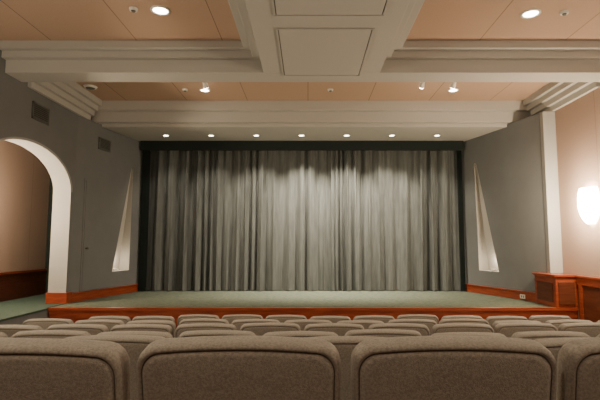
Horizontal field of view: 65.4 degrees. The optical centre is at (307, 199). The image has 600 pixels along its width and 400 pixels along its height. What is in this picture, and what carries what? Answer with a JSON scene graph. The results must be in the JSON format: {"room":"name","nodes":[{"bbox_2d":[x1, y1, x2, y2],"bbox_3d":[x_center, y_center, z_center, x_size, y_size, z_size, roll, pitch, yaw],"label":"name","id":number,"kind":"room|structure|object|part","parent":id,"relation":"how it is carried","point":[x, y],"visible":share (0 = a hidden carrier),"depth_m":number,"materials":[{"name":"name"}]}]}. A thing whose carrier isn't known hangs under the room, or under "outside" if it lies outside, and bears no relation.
{"room":"auditorium","nodes":[
{"label":"auditorium","id":0,"kind":"room"},
{"bbox_2d":[0,140,49,301],"bbox_3d":[-5.825,0.388,8.201,0.150,4.600,4.800,0,-6,0],"label":"wall","id":1,"kind":"structure","parent":0,"point":[24,179],"depth_m":9.49,"materials":[{"name":"beige paint"}]},
{"bbox_2d":[0,294,62,321],"bbox_3d":[-5.100,1.856,8.009,1.400,0.030,4.500,0,-6,0],"label":"floor","id":2,"kind":"structure","parent":0,"point":[11,309],"depth_m":8.12,"materials":[{"name":"carpet"}]},
{"bbox_2d":[45,292,71,303],"bbox_3d":[-4.580,1.796,8.587,0.380,0.200,0.200,0,-6,0],"label":"baseboard","id":3,"kind":"structure","parent":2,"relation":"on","point":[51,298],"depth_m":8.49,"materials":[{"name":"red wood"}]},
{"bbox_2d":[0,50,78,324],"bbox_3d":[-4.579,-0.170,2.930,0.342,4.900,11.800,0,-6,0],"label":"wall","id":4,"kind":"structure","parent":0,"point":[55,144],"depth_m":8.27,"materials":[{"name":"grey paint"}]},
{"bbox_2d":[31,101,49,125],"bbox_3d":[-4.410,-1.427,7.712,0.020,0.280,0.480,0,-6,0],"label":"air vent","id":5,"kind":"object","parent":4,"relation":"in","point":[40,113],"visible":1,"depth_m":7.69,"materials":[{"name":"grey metal"}]},
{"bbox_2d":[45,177,52,293],"bbox_3d":[-5.175,0.188,10.480,1.250,3.765,0.100,0,-6,0],"label":"wall","id":6,"kind":"structure","parent":0,"point":[51,183],"depth_m":10.38,"materials":[{"name":"grey paint"}]},
{"bbox_2d":[70,116,142,292],"bbox_3d":[-4.263,0.247,9.956,0.305,3.544,2.327,-1,-6,11],"label":"wall","id":7,"kind":"structure","parent":0,"point":[107,191],"depth_m":9.67,"materials":[{"name":"grey paint"}]},
{"bbox_3d":[-4.231,0.697,9.401,0.080,2.185,0.820,-1,-6,13],"label":"door","id":8,"kind":"part","parent":7,"relation":"part of","materials":[{"name":"grey paint"}]},
{"bbox_2d":[71,284,137,302],"bbox_3d":[-4.138,1.922,9.771,0.046,0.174,2.329,-1,-6,13],"label":"baseboard","id":9,"kind":"structure","parent":7,"relation":"attached to","point":[98,293],"depth_m":9.52,"materials":[{"name":"red wood"}]},
{"bbox_2d":[98,137,110,152],"bbox_3d":[-4.229,-1.149,9.722,0.021,0.250,0.380,-1,-6,13],"label":"air vent","id":10,"kind":"object","parent":7,"relation":"in","point":[103,144],"visible":1,"depth_m":9.70,"materials":[{"name":"grey metal"}]},
{"bbox_2d":[146,173,149,277],"bbox_3d":[0.100,0.705,12.013,9.400,4.900,0.150,0,-6,0],"label":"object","id":11,"kind":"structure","parent":0,"point":[149,173],"depth_m":11.96,"materials":[{"name":"black fabric"}]},
{"bbox_2d":[0,0,599,119],"bbox_3d":[0.090,-2.381,3.334,9.020,0.420,12.180,0,-6,0],"label":"ceiling","id":12,"kind":"structure","parent":0,"point":[52,69],"depth_m":6.81,"materials":[{"name":"beige paint"}]},
{"bbox_2d":[83,84,97,89],"bbox_3d":[-4.000,-2.069,8.588,0.240,0.033,0.240,0,-6,0],"label":"ceiling speaker","id":13,"kind":"object","parent":12,"relation":"attached to","point":[91,87],"depth_m":8.54},
{"bbox_2d":[129,6,137,12],"bbox_3d":[-2.150,-2.337,5.750,0.110,0.044,0.110,0,-6,0],"label":"smoke detector","id":14,"kind":"object","parent":12,"relation":"attached to","point":[133,9],"visible":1,"depth_m":5.72,"materials":[{"name":"white plastic"}]},
{"bbox_2d":[150,5,170,15],"bbox_3d":[-1.830,-2.349,5.792,0.243,0.014,0.243,0,-6,0],"label":"recessed light","id":15,"kind":"object","parent":12,"relation":"in","point":[156,9],"visible":1,"depth_m":5.79,"materials":[{"name":"white"}]},
{"bbox_2d":[199,88,209,91],"bbox_3d":[-1.940,-2.061,8.778,0.202,0.014,0.202,0,-6,0],"label":"spotlight","id":16,"kind":"object","parent":12,"relation":"in","point":[201,89],"visible":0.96,"depth_m":8.78,"materials":[{"name":"white"}]},
{"bbox_2d":[203,82,208,88],"bbox_3d":[-1.800,-2.039,8.187,0.100,0.171,0.146,0,-6,0],"label":"spotlight","id":17,"kind":"object","parent":12,"relation":"attached to","point":[205,84],"visible":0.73,"depth_m":8.16,"materials":[{"name":"white metal"}]},
{"bbox_2d":[140,141,463,150],"bbox_3d":[-0.140,-1.275,10.958,7.560,0.219,0.070,0,-6,0],"label":"curtain pelmet","id":18,"kind":"object","parent":12,"relation":"attached to","point":[144,145],"visible":1,"depth_m":10.92,"materials":[{"name":"black fabric"}]},
{"bbox_2d":[138,151,149,290],"bbox_3d":[-3.810,0.366,10.865,0.180,3.465,0.030,0,-6,0],"label":"drape","id":19,"kind":"object","parent":18,"relation":"hanging from","point":[146,154],"depth_m":10.85,"materials":[{"name":"black fabric"}]},
{"bbox_2d":[146,151,303,290],"bbox_3d":[-1.940,0.404,11.018,3.680,3.413,0.242,0,-6,0],"label":"stage curtain","id":20,"kind":"object","parent":18,"relation":"hanging from","point":[219,220],"depth_m":11.01,"materials":[{"name":"grey fabric"}]},
{"bbox_2d":[303,151,460,290],"bbox_3d":[1.717,0.405,11.019,3.665,3.413,0.245,0,-6,0],"label":"stage curtain","id":21,"kind":"object","parent":18,"relation":"hanging from","point":[373,220],"depth_m":11.00,"materials":[{"name":"grey fabric"}]},
{"bbox_2d":[456,151,465,290],"bbox_3d":[3.560,0.366,10.865,0.120,3.465,0.030,0,-6,0],"label":"drape","id":22,"kind":"object","parent":18,"relation":"hanging from","point":[459,153],"depth_m":10.85,"materials":[{"name":"black fabric"}]},
{"bbox_2d":[92,101,530,140],"bbox_3d":[0.090,-1.638,10.797,9.020,0.470,2.820,0,-6,0],"label":"ceiling bulkhead","id":23,"kind":"object","parent":12,"relation":"attached to","point":[137,120],"depth_m":9.54,"materials":[{"name":"beige paint"}]},
{"bbox_2d":[276,28,374,75],"bbox_3d":[0.200,-1.911,6.162,1.140,0.013,1.520,0,-6,0],"label":"ceiling access panel","id":24,"kind":"object","parent":12,"relation":"in","point":[303,51],"depth_m":6.01,"materials":[{"name":"beige paint"}]},
{"bbox_2d":[272,0,388,16],"bbox_3d":[0.230,-2.085,4.350,1.200,0.013,1.520,0,-6,0],"label":"ceiling access panel","id":25,"kind":"object","parent":12,"relation":"in","point":[281,8],"depth_m":4.94,"materials":[{"name":"beige paint"}]},
{"bbox_2d":[419,82,424,88],"bbox_3d":[2.000,-2.039,8.187,0.100,0.171,0.146,0,-6,0],"label":"spotlight","id":26,"kind":"object","parent":12,"relation":"attached to","point":[422,84],"visible":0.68,"depth_m":8.16,"materials":[{"name":"white metal"}]},
{"bbox_2d":[450,82,455,88],"bbox_3d":[2.550,-2.039,8.187,0.100,0.171,0.146,0,-6,0],"label":"spotlight","id":27,"kind":"object","parent":12,"relation":"attached to","point":[453,84],"visible":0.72,"depth_m":8.16,"materials":[{"name":"white metal"}]},
{"bbox_2d":[448,88,458,91],"bbox_3d":[2.730,-2.061,8.778,0.202,0.014,0.202,0,-6,0],"label":"recessed light","id":28,"kind":"object","parent":12,"relation":"in","point":[455,89],"visible":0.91,"depth_m":8.79,"materials":[{"name":"white"}]},
{"bbox_2d":[520,8,540,18],"bbox_3d":[2.800,-2.341,5.871,0.243,0.014,0.243,0,-6,0],"label":"recessed light","id":29,"kind":"object","parent":12,"relation":"in","point":[530,13],"visible":1,"depth_m":5.87,"materials":[{"name":"white"}]},
{"bbox_2d":[559,10,568,15],"bbox_3d":[3.200,-2.329,5.830,0.110,0.044,0.110,0,-6,0],"label":"smoke detector","id":30,"kind":"object","parent":12,"relation":"attached to","point":[563,12],"visible":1,"depth_m":5.80,"materials":[{"name":"white plastic"}]},
{"bbox_2d":[0,0,599,100],"bbox_3d":[0.090,-2.510,4.712,9.620,0.100,15.300,0,-6,0],"label":"ceiling","id":31,"kind":"structure","parent":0,"point":[19,19],"depth_m":6.34,"materials":[{"name":"orange paint"}]},
{"bbox_2d":[462,113,546,291],"bbox_3d":[4.124,0.242,9.896,0.260,3.544,2.546,2,-6,-17],"label":"wall","id":32,"kind":"structure","parent":0,"point":[502,175],"depth_m":9.63,"materials":[{"name":"grey paint"}]},
{"bbox_2d":[466,284,535,301],"bbox_3d":[3.978,1.915,9.689,0.046,0.174,2.546,2,-6,-17],"label":"baseboard","id":33,"kind":"structure","parent":32,"relation":"attached to","point":[508,293],"depth_m":9.63,"materials":[{"name":"red wood"}]},
{"bbox_2d":[532,272,577,307],"bbox_3d":[4.390,1.590,8.321,0.400,0.551,0.790,0,-6,0],"label":"cabinet","id":34,"kind":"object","parent":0,"point":[558,290],"depth_m":7.97,"materials":[{"name":"brown wood"}]},
{"bbox_2d":[555,87,599,319],"bbox_3d":[4.700,-0.165,2.979,0.200,4.900,11.900,0,-6,0],"label":"wall","id":35,"kind":"structure","parent":0,"point":[577,122],"depth_m":7.91,"materials":[{"name":"beige paint"}]},
{"bbox_2d":[540,111,562,272],"bbox_3d":[4.485,-0.160,8.615,0.230,2.990,0.120,0,-6,0],"label":"trim","id":36,"kind":"structure","parent":35,"relation":"attached to","point":[547,118],"depth_m":8.56,"materials":[{"name":"grey paint"}]},
{"bbox_2d":[575,275,599,322],"bbox_3d":[4.570,1.492,2.378,0.060,1.485,11.020,0,-6,0],"label":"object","id":37,"kind":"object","parent":35,"relation":"attached to","point":[588,287],"depth_m":7.58,"materials":[{"name":"brown wood"}]},
{"bbox_2d":[577,187,599,223],"bbox_3d":[4.506,0.096,7.566,0.187,0.580,0.460,0,-6,0],"label":"wall sconce","id":38,"kind":"object","parent":35,"relation":"attached to","point":[588,201],"visible":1,"depth_m":7.43,"materials":[{"name":"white glass"}]},
{"bbox_3d":[0.090,1.833,2.370,9.020,0.805,11.070,0,-6,0],"label":"floor","id":39,"kind":"structure","parent":0,"visible":0},
{"bbox_2d":[0,325,42,337],"bbox_3d":[-2.574,1.584,4.321,0.545,0.944,0.734,0,-6,1],"label":"seat","id":40,"kind":"object","parent":39,"relation":"on","point":[9,330],"visible":0.16,"depth_m":4.00,"materials":[{"name":"fabric"}]},
{"bbox_2d":[22,318,73,329],"bbox_3d":[-2.804,1.782,5.285,0.545,0.955,0.677,0,-6,1],"label":"seat","id":41,"kind":"object","parent":39,"relation":"on","point":[44,323],"visible":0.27,"depth_m":5.00,"materials":[{"name":"fabric"}]},
{"bbox_2d":[11,330,90,338],"bbox_3d":[-1.736,1.382,3.405,0.545,0.952,0.696,0,-6,0],"label":"seat","id":42,"kind":"object","parent":39,"relation":"on","point":[61,334],"visible":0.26,"depth_m":3.11,"materials":[{"name":"fabric"}]},
{"bbox_2d":[0,338,130,399],"bbox_3d":[-0.747,0.867,1.486,0.545,0.948,0.716,0,-6,0],"label":"seat","id":43,"kind":"object","parent":39,"relation":"on","point":[30,368],"visible":1,"depth_m":1.18,"materials":[{"name":"fabric"}]},
{"bbox_2d":[46,324,108,334],"bbox_3d":[-2.016,1.583,4.331,0.545,0.948,0.716,0,-6,0],"label":"seat","id":44,"kind":"object","parent":39,"relation":"on","point":[93,329],"visible":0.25,"depth_m":4.02,"materials":[{"name":"fabric"}]},
{"bbox_2d":[74,319,123,331],"bbox_3d":[-2.255,1.784,5.266,0.545,0.948,0.716,0,-6,-1],"label":"seat","id":45,"kind":"object","parent":39,"relation":"on","point":[110,324],"visible":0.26,"depth_m":4.96,"materials":[{"name":"fabric"}]},
{"bbox_2d":[88,316,130,323],"bbox_3d":[-2.534,1.970,6.193,0.545,0.944,0.734,0,-6,-1],"label":"seat","id":46,"kind":"object","parent":39,"relation":"on","point":[125,319],"visible":0.2,"depth_m":5.88,"materials":[{"name":"fabric"}]},
{"bbox_2d":[65,335,165,399],"bbox_3d":[-0.943,1.151,2.483,0.545,0.955,0.677,0,-6,-1],"label":"seat","id":47,"kind":"object","parent":39,"relation":"on","point":[134,345],"visible":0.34,"depth_m":2.20,"materials":[{"name":"fabric"}]},
{"bbox_2d":[97,331,172,337],"bbox_3d":[-1.176,1.383,3.396,0.545,0.948,0.716,0,-6,0],"label":"seat","id":48,"kind":"object","parent":39,"relation":"on","point":[151,333],"visible":0.15,"depth_m":3.11,"materials":[{"name":"fabric"}]},
{"bbox_2d":[110,324,172,335],"bbox_3d":[-1.460,1.583,4.331,0.545,0.948,0.716,0,-6,0],"label":"seat","id":49,"kind":"object","parent":39,"relation":"on","point":[124,327],"visible":0.21,"depth_m":4.02,"materials":[{"name":"fabric"}]},
{"bbox_2d":[127,320,175,337],"bbox_3d":[-1.693,1.785,5.256,0.545,0.944,0.734,0,-6,-1],"label":"seat","id":50,"kind":"object","parent":39,"relation":"on","point":[172,324],"visible":0.18,"depth_m":4.96,"materials":[{"name":"fabric"}]},
{"bbox_2d":[132,316,174,321],"bbox_3d":[-1.974,1.970,6.193,0.545,0.944,0.734,0,-6,-1],"label":"seat","id":51,"kind":"object","parent":39,"relation":"on","point":[168,318],"visible":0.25,"depth_m":5.88,"materials":[{"name":"fabric"}]},
{"bbox_2d":[177,314,218,325],"bbox_3d":[-1.400,1.968,6.222,0.545,0.955,0.677,0,-6,1],"label":"seat","id":52,"kind":"object","parent":39,"relation":"on","point":[191,316],"visible":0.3,"depth_m":5.94,"materials":[{"name":"fabric"}]},
{"bbox_2d":[179,318,228,324],"bbox_3d":[-1.124,1.782,5.285,0.545,0.955,0.677,0,-6,1],"label":"seat","id":53,"kind":"object","parent":39,"relation":"on","point":[196,320],"visible":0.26,"depth_m":5.00,"materials":[{"name":"fabric"}]},
{"bbox_2d":[175,323,236,337],"bbox_3d":[-0.904,1.582,4.340,0.545,0.952,0.696,0,-6,-1],"label":"seat","id":54,"kind":"object","parent":39,"relation":"on","point":[181,328],"visible":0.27,"depth_m":4.04,"materials":[{"name":"fabric"}]},
{"bbox_2d":[178,330,255,337],"bbox_3d":[-0.613,1.382,3.405,0.545,0.952,0.696,0,-6,1],"label":"seat","id":55,"kind":"object","parent":39,"relation":"on","point":[196,333],"visible":0.2,"depth_m":3.12,"materials":[{"name":"fabric"}]},
{"bbox_2d":[136,335,340,399],"bbox_3d":[-0.187,0.866,1.496,0.545,0.952,0.696,0,-6,0],"label":"seat","id":56,"kind":"object","parent":39,"relation":"on","point":[241,367],"visible":1,"depth_m":1.20,"materials":[{"name":"fabric"}]},
{"bbox_2d":[222,314,262,323],"bbox_3d":[-0.851,1.968,6.222,0.545,0.955,0.677,0,-6,-1],"label":"seat","id":57,"kind":"object","parent":39,"relation":"on","point":[230,318],"visible":0.21,"depth_m":5.93,"materials":[{"name":"fabric"}]},
{"bbox_2d":[231,319,279,329],"bbox_3d":[-0.574,1.783,5.275,0.545,0.952,0.696,0,-6,-1],"label":"seat","id":58,"kind":"object","parent":39,"relation":"on","point":[238,323],"visible":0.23,"depth_m":4.98,"materials":[{"name":"fabric"}]},
{"bbox_2d":[240,322,300,335],"bbox_3d":[-0.343,1.582,4.350,0.545,0.955,0.677,0,-6,-1],"label":"seat","id":59,"kind":"object","parent":39,"relation":"on","point":[259,329],"visible":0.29,"depth_m":4.06,"materials":[{"name":"fabric"}]},
{"bbox_2d":[266,315,306,322],"bbox_3d":[-0.289,1.968,6.212,0.545,0.952,0.696,0,-6,0],"label":"seat","id":60,"kind":"object","parent":39,"relation":"on","point":[281,318],"visible":0.17,"depth_m":5.91,"materials":[{"name":"fabric"}]},
{"bbox_2d":[263,331,337,336],"bbox_3d":[-0.062,1.383,3.396,0.545,0.948,0.716,0,-6,-1],"label":"seat","id":61,"kind":"object","parent":39,"relation":"on","point":[280,333],"visible":0.14,"depth_m":3.10,"materials":[{"name":"fabric"}]},
{"bbox_2d":[284,319,331,330],"bbox_3d":[-0.002,1.784,5.266,0.545,0.948,0.716,0,-6,1],"label":"seat","id":62,"kind":"object","parent":39,"relation":"on","point":[302,323],"visible":0.14,"depth_m":4.96,"materials":[{"name":"fabric"}]},
{"bbox_2d":[48,290,577,327],"bbox_3d":[0.090,2.430,9.787,8.980,0.838,3.850,0,-6,0],"label":"stage platform","id":63,"kind":"object","parent":39,"relation":"on","point":[174,303],"visible":0.18,"depth_m":8.39,"materials":[{"name":"green carpet"}]},
{"bbox_2d":[310,316,350,322],"bbox_3d":[0.271,1.970,6.193,0.545,0.944,0.734,0,-6,0],"label":"seat","id":64,"kind":"object","parent":39,"relation":"on","point":[334,319],"visible":0.16,"depth_m":5.88,"materials":[{"name":"fabric"}]},
{"bbox_2d":[304,323,363,335],"bbox_3d":[0.226,1.582,4.341,0.545,0.952,0.696,0,-6,1],"label":"seat","id":65,"kind":"object","parent":39,"relation":"on","point":[340,329],"visible":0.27,"depth_m":4.04,"materials":[{"name":"fabric"}]},
{"bbox_2d":[303,336,386,399],"bbox_3d":[0.188,1.151,2.473,0.545,0.952,0.696,0,-6,1],"label":"seat","id":66,"kind":"object","parent":39,"relation":"on","point":[345,345],"visible":0.19,"depth_m":2.18,"materials":[{"name":"fabric"}]},
{"bbox_2d":[337,320,383,328],"bbox_3d":[0.551,1.785,5.256,0.545,0.944,0.734,0,-6,0],"label":"seat","id":67,"kind":"object","parent":39,"relation":"on","point":[365,323],"visible":0.11,"depth_m":4.95,"materials":[{"name":"fabric"}]},
{"bbox_2d":[353,315,393,322],"bbox_3d":[0.825,1.969,6.202,0.545,0.948,0.716,0,-6,-1],"label":"seat","id":68,"kind":"object","parent":39,"relation":"on","point":[383,318],"visible":0.2,"depth_m":5.89,"materials":[{"name":"fabric"}]},
{"bbox_2d":[344,329,421,336],"bbox_3d":[0.509,1.381,3.415,0.545,0.955,0.677,0,-6,1],"label":"seat","id":69,"kind":"object","parent":39,"relation":"on","point":[363,332],"visible":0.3,"depth_m":3.13,"materials":[{"name":"fabric"}]},
{"bbox_2d":[368,323,429,335],"bbox_3d":[0.789,1.582,4.341,0.545,0.952,0.696,0,-6,1],"label":"seat","id":70,"kind":"object","parent":39,"relation":"on","point":[422,329],"visible":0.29,"depth_m":4.04,"materials":[{"name":"fabric"}]},
{"bbox_2d":[388,319,436,335],"bbox_3d":[1.115,1.783,5.276,0.545,0.952,0.696,0,-6,1],"label":"seat","id":71,"kind":"object","parent":39,"relation":"on","point":[429,323],"visible":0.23,"depth_m":4.98,"materials":[{"name":"fabric"}]},
{"bbox_2d":[397,314,438,323],"bbox_3d":[1.387,1.968,6.222,0.545,0.955,0.677,0,-6,-1],"label":"seat","id":72,"kind":"object","parent":39,"relation":"on","point":[410,316],"visible":0.23,"depth_m":5.93,"materials":[{"name":"fabric"}]},
{"bbox_2d":[351,335,556,399],"bbox_3d":[0.373,0.866,1.496,0.545,0.952,0.696,0,-6,0],"label":"seat","id":73,"kind":"object","parent":39,"relation":"on","point":[448,367],"visible":1,"depth_m":1.20,"materials":[{"name":"fabric"}]},
{"bbox_2d":[441,315,482,319],"bbox_3d":[1.948,1.969,6.202,0.545,0.948,0.716,0,-6,-1],"label":"seat","id":74,"kind":"object","parent":39,"relation":"on","point":[451,316],"visible":0.14,"depth_m":5.91,"materials":[{"name":"fabric"}]},
{"bbox_2d":[431,323,493,334],"bbox_3d":[1.346,1.582,4.341,0.545,0.952,0.696,0,-6,1],"label":"seat","id":75,"kind":"object","parent":39,"relation":"on","point":[447,327],"visible":0.24,"depth_m":4.04,"materials":[{"name":"fabric"}]},
{"bbox_2d":[439,318,488,324],"bbox_3d":[1.675,1.782,5.285,0.545,0.955,0.677,0,-6,0],"label":"seat","id":76,"kind":"object","parent":39,"relation":"on","point":[454,320],"visible":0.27,"depth_m":5.00,"materials":[{"name":"fabric"}]},
{"bbox_2d":[431,332,505,336],"bbox_3d":[1.061,1.384,3.386,0.545,0.944,0.734,0,-6,0],"label":"seat","id":77,"kind":"object","parent":39,"relation":"on","point":[446,333],"visible":0.12,"depth_m":3.10,"materials":[{"name":"fabric"}]},
{"bbox_2d":[485,316,527,326],"bbox_3d":[2.510,1.970,6.193,0.545,0.944,0.734,0,-6,0],"label":"seat","id":78,"kind":"object","parent":39,"relation":"on","point":[490,319],"visible":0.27,"depth_m":5.88,"materials":[{"name":"fabric"}]},
{"bbox_2d":[492,320,540,329],"bbox_3d":[2.237,1.785,5.256,0.545,0.944,0.734,0,-6,1],"label":"seat","id":79,"kind":"object","parent":39,"relation":"on","point":[495,323],"visible":0.13,"depth_m":4.96,"materials":[{"name":"fabric"}]},
{"bbox_2d":[494,322,557,337],"bbox_3d":[1.910,1.582,4.350,0.545,0.955,0.677,0,-6,1],"label":"seat","id":80,"kind":"object","parent":39,"relation":"on","point":[507,329],"visible":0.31,"depth_m":4.06,"materials":[{"name":"fabric"}]},
{"bbox_2d":[528,315,570,322],"bbox_3d":[3.095,1.969,6.205,0.580,0.950,0.711,0,-6,1],"label":"seat","id":81,"kind":"object","parent":39,"relation":"on","point":[541,318],"visible":0.2,"depth_m":5.90,"materials":[{"name":"fabric"}]},
{"bbox_2d":[511,331,589,339],"bbox_3d":[1.622,1.383,3.396,0.545,0.948,0.716,0,-6,0],"label":"seat","id":82,"kind":"object","parent":39,"relation":"on","point":[532,335],"visible":0.2,"depth_m":3.09,"materials":[{"name":"fabric"}]},
{"bbox_2d":[535,337,593,399],"bbox_3d":[1.309,1.152,2.464,0.545,0.948,0.716,0,-6,1],"label":"seat","id":83,"kind":"object","parent":39,"relation":"on","point":[553,345],"visible":0.15,"depth_m":2.17,"materials":[{"name":"fabric"}]},
{"bbox_2d":[545,319,591,329],"bbox_3d":[2.785,1.784,5.266,0.545,0.948,0.716,0,-6,-1],"label":"seat","id":84,"kind":"object","parent":39,"relation":"on","point":[556,323],"visible":0.15,"depth_m":4.96,"materials":[{"name":"fabric"}]},
{"bbox_2d":[556,337,599,399],"bbox_3d":[0.933,0.866,1.496,0.545,0.952,0.696,0,-6,0],"label":"seat","id":85,"kind":"object","parent":39,"relation":"on","point":[578,360],"visible":1,"depth_m":1.20,"materials":[{"name":"fabric"}]},
{"bbox_2d":[558,322,599,336],"bbox_3d":[2.456,1.582,4.350,0.545,0.955,0.677,0,-6,-1],"label":"seat","id":86,"kind":"object","parent":39,"relation":"on","point":[592,329],"visible":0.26,"depth_m":4.06,"materials":[{"name":"fabric"}]}
]}

